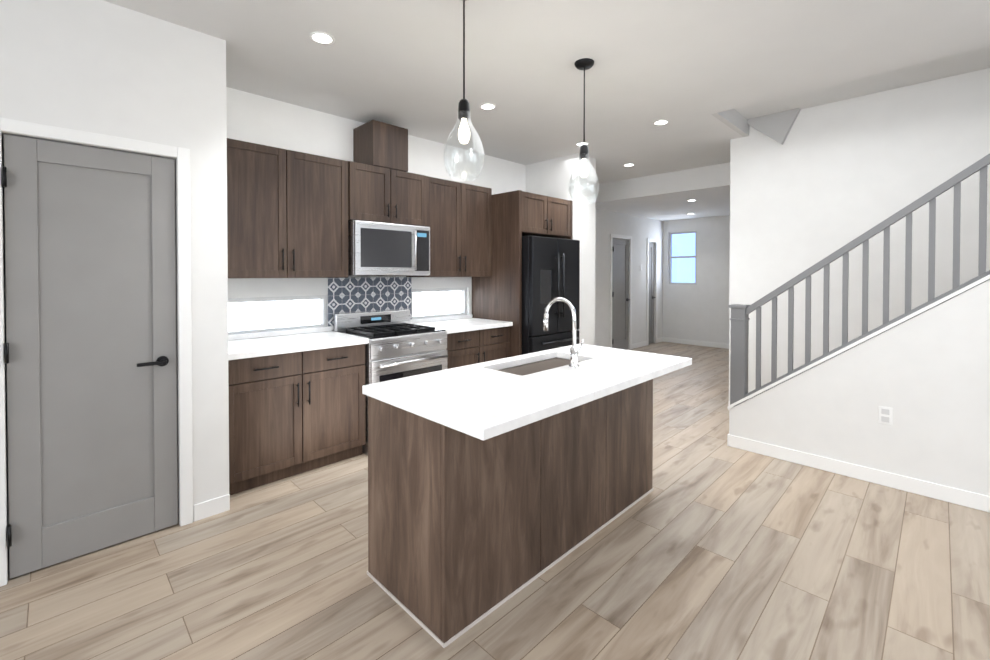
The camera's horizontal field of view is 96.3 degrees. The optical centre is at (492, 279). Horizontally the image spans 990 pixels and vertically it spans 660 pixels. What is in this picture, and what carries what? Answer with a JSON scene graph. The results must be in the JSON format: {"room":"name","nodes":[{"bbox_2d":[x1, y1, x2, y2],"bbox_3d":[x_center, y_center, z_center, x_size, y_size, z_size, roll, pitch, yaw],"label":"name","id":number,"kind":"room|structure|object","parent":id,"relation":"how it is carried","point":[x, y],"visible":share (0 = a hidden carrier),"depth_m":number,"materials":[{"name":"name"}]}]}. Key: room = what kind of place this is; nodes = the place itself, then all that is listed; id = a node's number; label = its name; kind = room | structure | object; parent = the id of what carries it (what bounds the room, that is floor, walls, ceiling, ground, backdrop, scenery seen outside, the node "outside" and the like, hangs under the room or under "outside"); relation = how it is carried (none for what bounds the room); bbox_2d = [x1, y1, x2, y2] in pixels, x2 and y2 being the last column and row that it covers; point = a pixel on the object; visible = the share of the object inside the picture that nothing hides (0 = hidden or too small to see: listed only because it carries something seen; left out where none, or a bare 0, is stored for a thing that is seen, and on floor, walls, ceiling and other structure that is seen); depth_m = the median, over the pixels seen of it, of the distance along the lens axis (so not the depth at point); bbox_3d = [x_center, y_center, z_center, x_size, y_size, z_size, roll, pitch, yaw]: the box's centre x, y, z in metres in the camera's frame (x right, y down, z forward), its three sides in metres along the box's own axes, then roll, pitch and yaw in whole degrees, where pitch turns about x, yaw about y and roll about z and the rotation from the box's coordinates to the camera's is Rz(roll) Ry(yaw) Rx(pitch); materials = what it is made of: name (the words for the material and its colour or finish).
{"room":"kitchen","nodes":[
{"label":"kitchen","id":0,"kind":"room"},
{"bbox_2d":[3,137,8,511],"bbox_3d":[-2.487,-0.014,2.318,1.500,2.780,0.610,-1,1,-45],"label":"wall","id":1,"kind":"structure","parent":0,"point":[5,293],"depth_m":2.48,"materials":[{"name":"grey"}]},
{"bbox_2d":[0,0,228,582],"bbox_3d":[-2.964,-0.007,1.762,3.200,2.780,0.730,-1,1,-45],"label":"wall","id":2,"kind":"structure","parent":0,"point":[102,67],"depth_m":2.39,"materials":[{"name":"paint"}]},
{"bbox_2d":[2,134,177,578],"bbox_3d":[-1.979,0.354,2.233,0.642,2.031,0.098,-1,1,-45],"label":"pantry door","id":3,"kind":"structure","parent":2,"relation":"in","point":[90,280],"depth_m":2.21,"materials":[{"name":"grey paint"}]},
{"bbox_2d":[0,117,192,586],"bbox_3d":[-1.969,0.325,2.226,0.770,2.105,0.016,-1,1,-45],"label":"door frame","id":4,"kind":"structure","parent":2,"relation":"attached to","point":[181,155],"depth_m":2.45,"materials":[{"name":"white wood"}]},
{"bbox_2d":[226,87,525,330],"bbox_3d":[-0.794,-0.041,4.509,3.990,2.780,0.120,-1,1,-45],"label":"wall","id":5,"kind":"structure","parent":0,"point":[256,119],"depth_m":3.75,"materials":[{"name":"paint"}]},
{"bbox_2d":[228,295,326,334],"bbox_3d":[-1.749,0.281,3.566,0.838,0.288,0.060,-1,1,-45],"label":"slot window","id":6,"kind":"structure","parent":5,"relation":"in","point":[323,298],"depth_m":3.58,"materials":[{"name":"white glass"}]},
{"bbox_2d":[227,138,348,277],"bbox_3d":[-1.610,-0.484,3.353,0.965,0.945,0.362,-1,1,-45],"label":"upper cabinet","id":7,"kind":"object","parent":5,"relation":"attached to","point":[287,213],"visible":0.81,"depth_m":3.24,"materials":[{"name":"brown wood"}]},
{"bbox_2d":[328,277,411,325],"bbox_3d":[-1.110,0.189,4.106,0.850,0.418,0.009,-1,1,-45],"label":"tile backsplash","id":8,"kind":"structure","parent":5,"relation":"attached to","point":[357,294],"depth_m":4.06,"materials":[{"name":"tile"}]},
{"bbox_2d":[353,120,407,171],"bbox_3d":[-0.999,-1.155,3.963,0.350,0.379,0.343,-1,1,-45],"label":"cover","id":9,"kind":"object","parent":5,"relation":"attached to","point":[380,144],"visible":0.77,"depth_m":3.83,"materials":[{"name":"brown wood"}]},
{"bbox_2d":[348,161,425,226],"bbox_3d":[-0.991,-0.727,3.953,0.760,0.475,0.376,-1,1,-45],"label":"upper cabinet","id":10,"kind":"object","parent":5,"relation":"attached to","point":[382,195],"visible":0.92,"depth_m":3.81,"materials":[{"name":"brown wood"}]},
{"bbox_2d":[348,220,429,275],"bbox_3d":[-0.960,-0.256,3.928,0.748,0.452,0.462,-1,1,-45],"label":"microwave","id":11,"kind":"object","parent":10,"relation":"attached to","point":[381,249],"visible":0.85,"depth_m":3.74,"materials":[{"name":"silver metal"}]},
{"bbox_2d":[412,287,466,318],"bbox_3d":[-0.577,0.251,4.727,0.758,0.318,0.060,-1,1,-45],"label":"slot window","id":12,"kind":"structure","parent":5,"relation":"in","point":[463,306],"depth_m":4.76,"materials":[{"name":"white glass"}]},
{"bbox_2d":[406,176,491,276],"bbox_3d":[-0.417,-0.499,4.534,0.865,0.945,0.362,-1,1,-45],"label":"upper cabinet","id":13,"kind":"object","parent":5,"relation":"attached to","point":[459,219],"visible":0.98,"depth_m":4.41,"materials":[{"name":"brown wood"}]},
{"bbox_2d":[0,342,989,659],"bbox_3d":[1.737,1.399,2.902,11.700,0.060,9.050,-1,1,-45],"label":"floor","id":14,"kind":"structure","parent":0,"point":[712,546],"depth_m":2.03,"materials":[{"name":"laminate"}]},
{"bbox_2d":[228,344,365,494],"bbox_3d":[-1.516,0.928,3.274,0.964,0.872,0.632,-1,1,-45],"label":"base cabinet","id":15,"kind":"object","parent":14,"relation":"on","point":[293,414],"visible":0.83,"depth_m":3.04,"materials":[{"name":"brown wood"}]},
{"bbox_2d":[228,326,368,359],"bbox_3d":[-1.513,0.450,3.270,0.971,0.081,0.633,-1,1,-45],"label":"countertop","id":16,"kind":"structure","parent":15,"relation":"on","point":[250,345],"depth_m":3.24,"materials":[{"name":"white stone"}]},
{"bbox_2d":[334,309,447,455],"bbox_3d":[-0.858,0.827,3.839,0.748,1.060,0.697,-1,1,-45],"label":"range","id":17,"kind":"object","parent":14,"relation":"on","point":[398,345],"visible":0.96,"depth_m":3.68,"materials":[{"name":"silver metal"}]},
{"bbox_2d":[446,326,509,368],"bbox_3d":[-0.322,0.914,4.457,0.864,0.872,0.632,-1,1,-45],"label":"base cabinet","id":18,"kind":"object","parent":14,"relation":"on","point":[472,347],"visible":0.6,"depth_m":4.23,"materials":[{"name":"brown wood"}]},
{"bbox_2d":[410,314,512,333],"bbox_3d":[-0.324,0.435,4.447,0.871,0.081,0.633,-1,1,-45],"label":"countertop","id":19,"kind":"structure","parent":18,"relation":"on","point":[457,323],"depth_m":4.40,"materials":[{"name":"white stone"}]},
{"bbox_2d":[362,357,656,647],"bbox_3d":[0.229,0.955,2.473,1.728,0.840,0.578,-1,1,-45],"label":"kitchen island","id":20,"kind":"object","parent":14,"relation":"on","point":[493,485],"depth_m":1.93,"materials":[{"name":"brown wood"}]},
{"bbox_2d":[362,345,691,440],"bbox_3d":[0.315,0.515,2.426,1.796,0.040,0.830,-1,1,-45],"label":"island countertop","id":21,"kind":"structure","parent":20,"relation":"on","point":[480,401],"depth_m":2.07,"materials":[{"name":"white stone"}]},
{"bbox_2d":[472,190,572,356],"bbox_3d":[0.354,0.217,5.035,0.917,2.250,0.748,-1,1,-45],"label":"cabinet","id":22,"kind":"object","parent":14,"relation":"on","point":[517,215],"visible":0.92,"depth_m":4.64,"materials":[{"name":"brown wood"}]},
{"bbox_2d":[522,236,579,354],"bbox_3d":[0.420,0.448,4.971,0.827,1.790,0.881,-1,1,-45],"label":"refrigerator","id":23,"kind":"object","parent":14,"relation":"on","point":[550,269],"visible":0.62,"depth_m":4.59,"materials":[{"name":"black metal"}]},
{"bbox_2d":[103,0,989,220],"bbox_3d":[2.152,-1.390,2.448,11.700,0.530,7.870,-1,1,-45],"label":"ceiling","id":24,"kind":"structure","parent":0,"point":[706,79],"depth_m":2.94,"materials":[{"name":"paint"}]},
{"bbox_2d":[310,31,334,44],"bbox_3d":[-0.991,-1.404,2.580,0.136,0.005,0.136,-1,1,-45],"label":"recessed light","id":25,"kind":"object","parent":24,"relation":"in","point":[323,38],"visible":1,"depth_m":2.58,"materials":[{"name":"white plastic"}]},
{"bbox_2d":[443,0,484,180],"bbox_3d":[-0.138,-0.945,2.142,0.200,0.912,0.200,-1,1,-45],"label":"pendant light","id":26,"kind":"object","parent":24,"relation":"hanging from","point":[464,135],"visible":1,"depth_m":2.13,"materials":[{"name":"clear glass"}]},
{"bbox_2d":[480,103,495,109],"bbox_3d":[-0.038,-1.417,3.636,0.136,0.005,0.136,-1,1,-45],"label":"recessed light","id":27,"kind":"object","parent":24,"relation":"in","point":[487,106],"visible":1,"depth_m":3.63,"materials":[{"name":"white plastic"}]},
{"bbox_2d":[576,142,588,145],"bbox_3d":[0.950,-1.430,4.684,0.136,0.005,0.136,-1,1,-45],"label":"recessed light","id":28,"kind":"object","parent":24,"relation":"in","point":[581,143],"visible":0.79,"depth_m":4.66,"materials":[{"name":"white plastic"}]},
{"bbox_2d":[569,58,599,204],"bbox_3d":[0.598,-0.955,2.892,0.200,0.912,0.200,-1,1,-45],"label":"pendant light","id":29,"kind":"object","parent":24,"relation":"hanging from","point":[584,64],"visible":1,"depth_m":2.88,"materials":[{"name":"clear glass"}]},
{"bbox_2d":[653,120,668,124],"bbox_3d":[1.527,-1.422,4.017,0.136,0.005,0.136,-1,1,-45],"label":"recessed light","id":30,"kind":"object","parent":24,"relation":"in","point":[661,122],"visible":1,"depth_m":4.01,"materials":[{"name":"white plastic"}]},
{"bbox_2d":[526,153,595,344],"bbox_3d":[0.658,-0.055,5.630,0.350,2.780,1.270,-1,1,-45],"label":"wall","id":31,"kind":"structure","parent":0,"point":[551,178],"depth_m":5.20,"materials":[{"name":"paint"}]},
{"bbox_2d":[595,208,662,349],"bbox_3d":[1.762,-0.084,7.968,4.510,2.780,0.740,-1,1,-45],"label":"wall","id":32,"kind":"structure","parent":0,"point":[640,230],"depth_m":8.31,"materials":[{"name":"paint"}]},
{"bbox_2d":[612,238,629,349],"bbox_3d":[2.313,0.282,8.003,0.632,2.031,0.098,-1,1,-45],"label":"hall door","id":33,"kind":"structure","parent":32,"relation":"in","point":[620,297],"depth_m":8.04,"materials":[{"name":"grey paint"}]},
{"bbox_2d":[610,234,631,349],"bbox_3d":[2.323,0.253,7.995,0.760,2.105,0.016,-1,1,-45],"label":"door frame","id":34,"kind":"structure","parent":32,"relation":"attached to","point":[612,236],"depth_m":7.88,"materials":[{"name":"white wood"}]},
{"bbox_2d":[632,341,646,348],"bbox_3d":[2.811,1.252,8.495,0.610,0.095,0.010,-1,1,-45],"label":"baseboard","id":35,"kind":"structure","parent":32,"relation":"attached to","point":[640,344],"depth_m":8.49,"materials":[{"name":"white wood"}]},
{"bbox_2d":[649,242,655,343],"bbox_3d":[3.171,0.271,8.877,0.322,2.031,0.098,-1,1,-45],"label":"hall door","id":36,"kind":"structure","parent":32,"relation":"in","point":[651,292],"depth_m":8.93,"materials":[{"name":"grey paint"}]},
{"bbox_2d":[647,238,657,344],"bbox_3d":[3.193,0.242,8.857,0.450,2.105,0.016,-1,1,-45],"label":"door frame","id":37,"kind":"structure","parent":32,"relation":"attached to","point":[651,240],"depth_m":8.75,"materials":[{"name":"white wood"}]},
{"bbox_2d":[663,215,729,343],"bbox_3d":[4.514,-0.089,8.308,0.120,2.780,2.650,-1,1,-45],"label":"wall","id":38,"kind":"structure","parent":0,"point":[699,311],"depth_m":8.64,"materials":[{"name":"paint"}]},
{"bbox_2d":[669,231,696,284],"bbox_3d":[3.860,-0.432,8.965,0.060,1.068,0.568,-1,1,-45],"label":"window","id":39,"kind":"structure","parent":38,"relation":"in","point":[671,256],"depth_m":8.97,"materials":[{"name":"grey plastic"}]},
{"bbox_2d":[662,337,728,348],"bbox_3d":[4.425,1.254,8.321,0.011,0.095,2.530,-1,1,-45],"label":"baseboard","id":40,"kind":"structure","parent":38,"relation":"attached to","point":[673,340],"depth_m":8.73,"materials":[{"name":"white wood"}]},
{"bbox_2d":[728,274,989,495],"bbox_3d":[3.170,-0.083,2.445,0.144,2.916,3.410,-1,1,-45],"label":"wall","id":41,"kind":"structure","parent":0,"point":[924,373],"depth_m":2.87,"materials":[{"name":"paint"}]},
{"bbox_2d":[727,434,989,512],"bbox_3d":[3.123,1.328,2.417,0.010,0.095,3.411,-1,1,-45],"label":"baseboard","id":42,"kind":"structure","parent":41,"relation":"attached to","point":[925,488],"depth_m":2.99,"materials":[{"name":"white wood"}]},
{"bbox_2d":[729,154,989,406],"bbox_3d":[3.153,-0.590,2.457,0.129,3.276,3.360,-1,1,-45],"label":"stair railing","id":43,"kind":"object","parent":41,"relation":"on","point":[740,318],"visible":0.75,"depth_m":3.06,"materials":[{"name":"grey paint"}]},
{"bbox_2d":[878,406,892,424],"bbox_3d":[2.604,0.901,2.938,0.007,0.115,0.070,-1,1,-45],"label":"electrical outlet plate","id":44,"kind":"object","parent":41,"relation":"attached to","point":[885,414],"visible":1,"depth_m":2.94,"materials":[{"name":"white plastic"}]},
{"bbox_2d":[729,68,989,400],"bbox_3d":[4.292,-0.094,2.719,0.180,2.930,5.220,-1,1,-45],"label":"wall","id":45,"kind":"structure","parent":0,"point":[810,187],"depth_m":3.79,"materials":[{"name":"paint"}]},
{"label":"outside","id":46,"kind":"structure","parent":0,"visible":0},
{"bbox_2d":[228,291,460,330],"bbox_3d":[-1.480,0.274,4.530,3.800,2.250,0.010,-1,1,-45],"label":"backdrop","id":47,"kind":"structure","parent":46,"point":[417,303],"depth_m":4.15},
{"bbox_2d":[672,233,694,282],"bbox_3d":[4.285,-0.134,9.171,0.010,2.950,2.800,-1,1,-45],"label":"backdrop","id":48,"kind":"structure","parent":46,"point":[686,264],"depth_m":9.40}
]}

